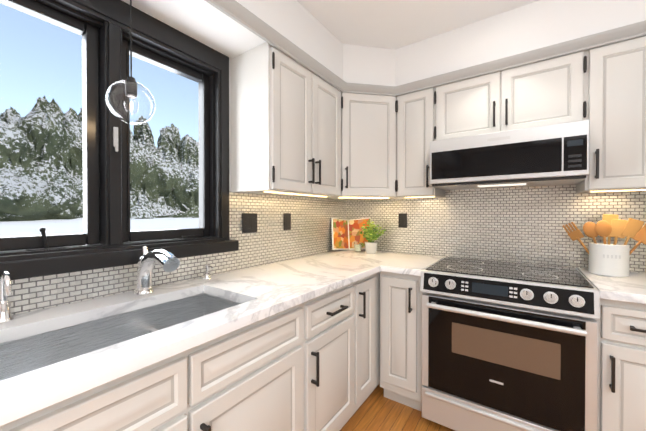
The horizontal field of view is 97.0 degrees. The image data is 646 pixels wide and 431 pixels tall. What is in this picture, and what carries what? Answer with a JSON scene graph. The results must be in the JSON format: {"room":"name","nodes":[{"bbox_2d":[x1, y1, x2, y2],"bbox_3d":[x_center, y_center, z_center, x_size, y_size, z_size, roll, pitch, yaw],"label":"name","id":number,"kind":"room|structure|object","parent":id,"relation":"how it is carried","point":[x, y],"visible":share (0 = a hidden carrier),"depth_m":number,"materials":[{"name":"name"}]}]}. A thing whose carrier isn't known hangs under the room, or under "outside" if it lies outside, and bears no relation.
{"room":"kitchen","nodes":[
{"label":"kitchen","id":0,"kind":"room"},
{"bbox_2d":[0,272,379,430],"bbox_3d":[-0.215,0.800,1.536,0.641,0.875,2.422,0,1,35],"label":"base cabinet","id":1,"kind":"object","parent":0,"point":[312,365],"depth_m":1.04,"materials":[{"name":"white paint"}]},
{"bbox_2d":[0,249,399,426],"bbox_3d":[-0.728,0.347,0.806,0.628,0.039,4.193,0,1,35],"label":"countertop","id":2,"kind":"structure","parent":1,"relation":"on","point":[261,292],"depth_m":0.94,"materials":[{"name":"white stone"}]},
{"bbox_2d":[0,270,13,323],"bbox_3d":[-0.966,0.246,0.846,0.110,0.162,0.076,0,1,35],"label":"faucet","id":3,"kind":"object","parent":2,"relation":"on","point":[5,292],"visible":1,"depth_m":0.87,"materials":[{"name":"silver metal"}]},
{"bbox_2d":[0,293,241,380],"bbox_3d":[-0.606,0.456,0.946,0.424,0.179,0.752,0,1,35],"label":"undermount sink","id":4,"kind":"object","parent":2,"relation":"in","point":[26,354],"visible":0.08,"depth_m":1.01,"materials":[{"name":"silver metal"}]},
{"bbox_2d":[134,246,179,295],"bbox_3d":[-0.662,0.226,1.129,0.274,0.198,0.072,0,1,35],"label":"faucet","id":5,"kind":"object","parent":2,"relation":"on","point":[166,261],"visible":1,"depth_m":1.14,"materials":[{"name":"silver metal"}]},
{"bbox_2d":[203,265,213,279],"bbox_3d":[-0.574,0.285,1.435,0.073,0.074,0.040,0,1,35],"label":"soap dispenser","id":6,"kind":"object","parent":2,"relation":"on","point":[207,276],"visible":0.98,"depth_m":1.43,"materials":[{"name":"silver metal"}]},
{"bbox_2d":[331,217,370,249],"bbox_3d":[0.254,0.166,2.496,0.289,0.297,0.289,0,1,35],"label":"cookbook","id":7,"kind":"object","parent":2,"relation":"on","point":[346,235],"visible":0.92,"depth_m":2.56,"materials":[{"name":"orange paper"}]},
{"bbox_2d":[354,242,361,251],"bbox_3d":[0.303,0.272,2.487,0.070,0.085,0.070,0,1,35],"label":"glass jar candle","id":8,"kind":"object","parent":2,"relation":"on","point":[357,247],"visible":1,"depth_m":2.46,"materials":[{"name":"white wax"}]},
{"bbox_2d":[360,221,385,253],"bbox_3d":[0.417,0.182,2.405,0.230,0.267,0.229,0,1,35],"label":"potted plant","id":9,"kind":"object","parent":2,"relation":"on","point":[370,233],"visible":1,"depth_m":2.35,"materials":[{"name":"green plant"}]},
{"bbox_2d":[229,59,230,190],"bbox_3d":[-1.284,0.024,0.709,0.160,2.440,5.000,0,1,35],"label":"wall","id":10,"kind":"structure","parent":0,"point":[229,135],"depth_m":1.64,"materials":[{"name":"white paint"}]},
{"bbox_2d":[0,0,238,279],"bbox_3d":[-0.903,-0.343,1.205,0.232,1.090,1.160,0,1,35],"label":"casement window","id":11,"kind":"structure","parent":10,"relation":"in","point":[107,238],"depth_m":1.18,"materials":[{"name":"black"}]},
{"bbox_2d":[7,191,346,314],"bbox_3d":[-0.814,0.103,1.235,0.006,0.474,3.600,0,1,35],"label":"backsplash","id":12,"kind":"structure","parent":10,"relation":"attached to","point":[310,234],"depth_m":1.68,"materials":[{"name":"tile"}]},
{"bbox_2d":[242,213,256,232],"bbox_3d":[-0.447,0.046,1.747,0.008,0.118,0.118,0,1,35],"label":"electrical outlet","id":13,"kind":"object","parent":12,"relation":"attached to","point":[249,222],"visible":1,"depth_m":1.74,"materials":[{"name":"black plastic"}]},
{"bbox_2d":[284,213,290,229],"bbox_3d":[-0.252,0.044,2.025,0.008,0.118,0.072,0,1,35],"label":"electrical outlet","id":14,"kind":"object","parent":12,"relation":"attached to","point":[287,221],"visible":1,"depth_m":2.02,"materials":[{"name":"black plastic"}]},
{"bbox_2d":[398,213,406,227],"bbox_3d":[0.665,0.041,2.384,0.072,0.118,0.008,0,1,35],"label":"electrical outlet","id":15,"kind":"object","parent":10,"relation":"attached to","point":[402,222],"visible":1,"depth_m":2.38,"materials":[{"name":"black plastic"}]},
{"bbox_2d":[347,185,645,272],"bbox_3d":[1.021,0.063,2.143,1.910,0.540,0.005,0,1,35],"label":"backsplash","id":16,"kind":"structure","parent":10,"relation":"attached to","point":[519,224],"depth_m":1.98,"materials":[{"name":"tile"}]},
{"bbox_2d":[122,0,645,85],"bbox_3d":[0.501,-1.032,-0.550,4.200,0.310,5.000,0,1,35],"label":"soffit","id":17,"kind":"structure","parent":0,"point":[532,26],"depth_m":1.62,"materials":[{"name":"white paint"}]},
{"bbox_2d":[105,0,154,123],"bbox_3d":[-0.720,-0.618,1.073,0.156,0.542,0.156,0,1,35],"label":"pendant light","id":18,"kind":"object","parent":17,"relation":"hanging from","point":[130,87],"visible":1,"depth_m":1.07,"materials":[{"name":"clear glass"}]},
{"bbox_2d":[205,0,645,95],"bbox_3d":[0.541,-0.872,-0.772,3.859,0.054,4.659,0,1,35],"label":"crown molding","id":19,"kind":"structure","parent":17,"relation":"attached to","point":[237,12],"depth_m":1.57,"materials":[{"name":"grey wood"}]},
{"bbox_2d":[340,384,454,430],"bbox_3d":[0.501,1.283,-0.533,4.600,0.060,5.400,0,1,35],"label":"floor","id":20,"kind":"structure","parent":0,"point":[377,410],"depth_m":1.74,"materials":[{"name":"brown wood"}]},
{"bbox_2d":[380,272,422,410],"bbox_3d":[0.641,0.796,2.023,0.281,0.875,0.641,0,1,35],"label":"base cabinet","id":21,"kind":"object","parent":20,"relation":"on","point":[400,331],"visible":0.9,"depth_m":1.79,"materials":[{"name":"white paint"}]},
{"bbox_2d":[376,253,444,275],"bbox_3d":[0.649,0.338,2.002,0.250,0.039,0.653,0,1,35],"label":"countertop","id":22,"kind":"structure","parent":21,"relation":"on","point":[407,264],"depth_m":1.90,"materials":[{"name":"white stone"}]},
{"bbox_2d":[420,257,600,430],"bbox_3d":[1.048,0.777,1.690,0.762,0.918,0.701,0,1,35],"label":"range","id":23,"kind":"object","parent":20,"relation":"on","point":[508,346],"visible":1,"depth_m":1.44,"materials":[{"name":"silver metal"}]},
{"bbox_2d":[597,299,645,430],"bbox_3d":[1.521,0.801,1.407,0.332,0.875,0.641,0,1,35],"label":"base cabinet","id":24,"kind":"object","parent":20,"relation":"on","point":[621,366],"visible":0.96,"depth_m":1.23,"materials":[{"name":"white paint"}]},
{"bbox_2d":[297,0,538,48],"bbox_3d":[0.501,-1.237,-0.551,4.520,0.100,5.320,0,1,35],"label":"ceiling","id":25,"kind":"structure","parent":0,"point":[392,24],"depth_m":1.73,"materials":[{"name":"white paint"}]},
{"bbox_2d":[577,268,645,304],"bbox_3d":[1.523,0.343,1.406,0.334,0.039,0.628,0,1,35],"label":"countertop","id":26,"kind":"structure","parent":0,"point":[632,288],"depth_m":1.30,"materials":[{"name":"white stone"}]},
{"bbox_2d":[562,214,645,276],"bbox_3d":[1.566,0.157,1.569,0.388,0.329,0.161,0,1,35],"label":"utensil crock","id":27,"kind":"object","parent":26,"relation":"on","point":[605,258],"visible":1,"depth_m":1.54,"materials":[{"name":"white ceramic"}]},
{"bbox_3d":[1.982,0.017,1.571,4.520,2.440,0.160,0,1,35],"label":"wall","id":28,"kind":"structure","parent":0,"visible":0},
{"bbox_2d":[230,42,313,195],"bbox_3d":[-0.297,-0.513,1.683,0.328,0.758,0.345,0,1,35],"label":"upper cabinet","id":29,"kind":"object","parent":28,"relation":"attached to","point":[297,129],"depth_m":1.55,"materials":[{"name":"white paint"}]},
{"bbox_2d":[290,74,341,199],"bbox_3d":[-0.098,-0.515,1.967,0.328,0.758,0.348,0,1,35],"label":"upper cabinet","id":30,"kind":"object","parent":28,"relation":"attached to","point":[327,99],"depth_m":1.87,"materials":[{"name":"white paint"}]},
{"bbox_2d":[342,92,397,198],"bbox_3d":[0.331,-0.504,2.056,0.297,0.726,0.297,0,1,35],"label":"upper cabinet","id":31,"kind":"object","parent":28,"relation":"attached to","point":[369,122],"depth_m":2.05,"materials":[{"name":"white paint"}]},
{"bbox_2d":[342,196,393,200],"bbox_3d":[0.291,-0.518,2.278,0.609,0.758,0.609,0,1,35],"label":"under-cabinet light","id":32,"kind":"object","parent":31,"relation":"attached to","point":[346,198],"depth_m":2.18,"materials":[{"name":"white paint"}]},
{"bbox_2d":[398,86,444,198],"bbox_3d":[0.733,-0.517,2.141,0.273,0.758,0.327,0,1,35],"label":"upper cabinet","id":33,"kind":"object","parent":28,"relation":"attached to","point":[418,110],"depth_m":2.00,"materials":[{"name":"white paint"}]},
{"bbox_2d":[438,71,501,139],"bbox_3d":[1.001,-0.686,1.952,0.380,0.417,0.327,0,1,35],"label":"upper cabinet","id":34,"kind":"object","parent":28,"relation":"attached to","point":[472,106],"depth_m":1.80,"materials":[{"name":"white paint"}]},
{"bbox_2d":[502,49,589,130],"bbox_3d":[1.312,-0.684,1.734,0.380,0.417,0.327,0,1,35],"label":"upper cabinet","id":35,"kind":"object","parent":28,"relation":"attached to","point":[556,90],"depth_m":1.58,"materials":[{"name":"white paint"}]},
{"bbox_2d":[430,119,589,189],"bbox_3d":[1.118,-0.331,1.790,0.755,0.286,0.452,0,1,35],"label":"microwave","id":36,"kind":"object","parent":35,"relation":"attached to","point":[558,154],"visible":1,"depth_m":1.58,"materials":[{"name":"silver metal"}]},
{"bbox_2d":[576,36,645,193],"bbox_3d":[1.582,-0.512,1.546,0.280,0.758,0.327,0,1,35],"label":"upper cabinet","id":37,"kind":"object","parent":28,"relation":"attached to","point":[617,163],"depth_m":1.43,"materials":[{"name":"white paint"}]},
{"label":"outside","id":38,"kind":"structure","parent":0,"visible":0},
{"bbox_2d":[0,217,198,236],"bbox_3d":[-27.307,-2.181,15.877,59.790,6.478,130.000,0,1,35],"label":"snow","id":39,"kind":"object","parent":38,"point":[51,226],"depth_m":6.49,"materials":[{"name":"white snow"}]},
{"bbox_2d":[0,107,20,122],"bbox_3d":[-8.879,-1.533,8.175,2.261,3.140,2.239,0,1,35],"label":"tree","id":40,"kind":"object","parent":39,"relation":"on","point":[14,116],"depth_m":8.03,"materials":[{"name":"white plant"}]},
{"bbox_2d":[0,118,62,221],"bbox_3d":[-7.424,-1.005,6.662,2.302,2.557,2.359,0,1,35],"label":"tree","id":41,"kind":"object","parent":39,"relation":"on","point":[24,192],"depth_m":6.41,"materials":[{"name":"plant"}]},
{"bbox_2d":[16,96,82,219],"bbox_3d":[-7.164,-1.429,7.330,1.906,3.314,1.918,0,1,35],"label":"tree","id":42,"kind":"object","parent":39,"relation":"on","point":[51,140],"depth_m":7.11,"materials":[{"name":"green plant"}]},
{"bbox_2d":[50,98,63,118],"bbox_3d":[-8.281,-1.786,8.828,1.943,3.663,1.884,0,1,35],"label":"tree","id":43,"kind":"object","parent":39,"relation":"on","point":[55,106],"depth_m":8.76,"materials":[{"name":"plant"}]},
{"bbox_2d":[62,107,82,217],"bbox_3d":[-7.177,-1.454,8.191,2.054,3.280,2.043,0,1,35],"label":"tree","id":44,"kind":"object","parent":39,"relation":"on","point":[72,123],"depth_m":7.89,"materials":[{"name":"plant"}]},
{"bbox_2d":[78,108,81,123],"bbox_3d":[-7.784,-1.776,9.396,2.424,3.676,2.363,0,1,35],"label":"tree","id":45,"kind":"object","parent":39,"relation":"on","point":[80,116],"depth_m":9.20,"materials":[{"name":"plant"}]},
{"bbox_2d":[133,116,146,139],"bbox_3d":[-6.895,-1.865,10.826,1.883,3.798,1.870,0,1,35],"label":"tree","id":46,"kind":"object","parent":39,"relation":"on","point":[141,119],"depth_m":10.63,"materials":[{"name":"green plant"}]},
{"bbox_2d":[130,129,156,218],"bbox_3d":[-6.293,-1.469,8.963,2.095,3.348,2.122,0,1,35],"label":"tree","id":47,"kind":"object","parent":39,"relation":"on","point":[138,164],"depth_m":8.71,"materials":[{"name":"plant"}]},
{"bbox_2d":[135,121,172,217],"bbox_3d":[-6.001,-1.512,9.614,2.001,3.376,1.880,0,1,35],"label":"tree","id":48,"kind":"object","parent":39,"relation":"on","point":[144,139],"depth_m":9.27,"materials":[{"name":"plant"}]},
{"bbox_2d":[157,126,185,217],"bbox_3d":[-5.492,-1.488,10.087,1.833,3.335,1.837,0,1,35],"label":"tree","id":49,"kind":"object","parent":39,"relation":"on","point":[170,169],"depth_m":9.64,"materials":[{"name":"plant"}]},
{"bbox_2d":[168,123,180,153],"bbox_3d":[-5.918,-1.766,11.246,1.824,3.701,1.857,0,1,35],"label":"tree","id":50,"kind":"object","parent":39,"relation":"on","point":[174,129],"depth_m":11.12,"materials":[{"name":"plant"}]},
{"bbox_2d":[172,134,198,217],"bbox_3d":[-4.910,-1.369,10.423,1.808,3.178,1.826,0,1,35],"label":"tree","id":51,"kind":"object","parent":39,"relation":"on","point":[188,157],"depth_m":9.94,"materials":[{"name":"plant"}]},
{"bbox_2d":[193,139,198,161],"bbox_3d":[-5.148,-1.467,11.334,2.227,3.202,2.213,0,1,35],"label":"tree","id":52,"kind":"object","parent":39,"relation":"on","point":[196,142],"depth_m":11.17,"materials":[{"name":"plant"}]}
]}

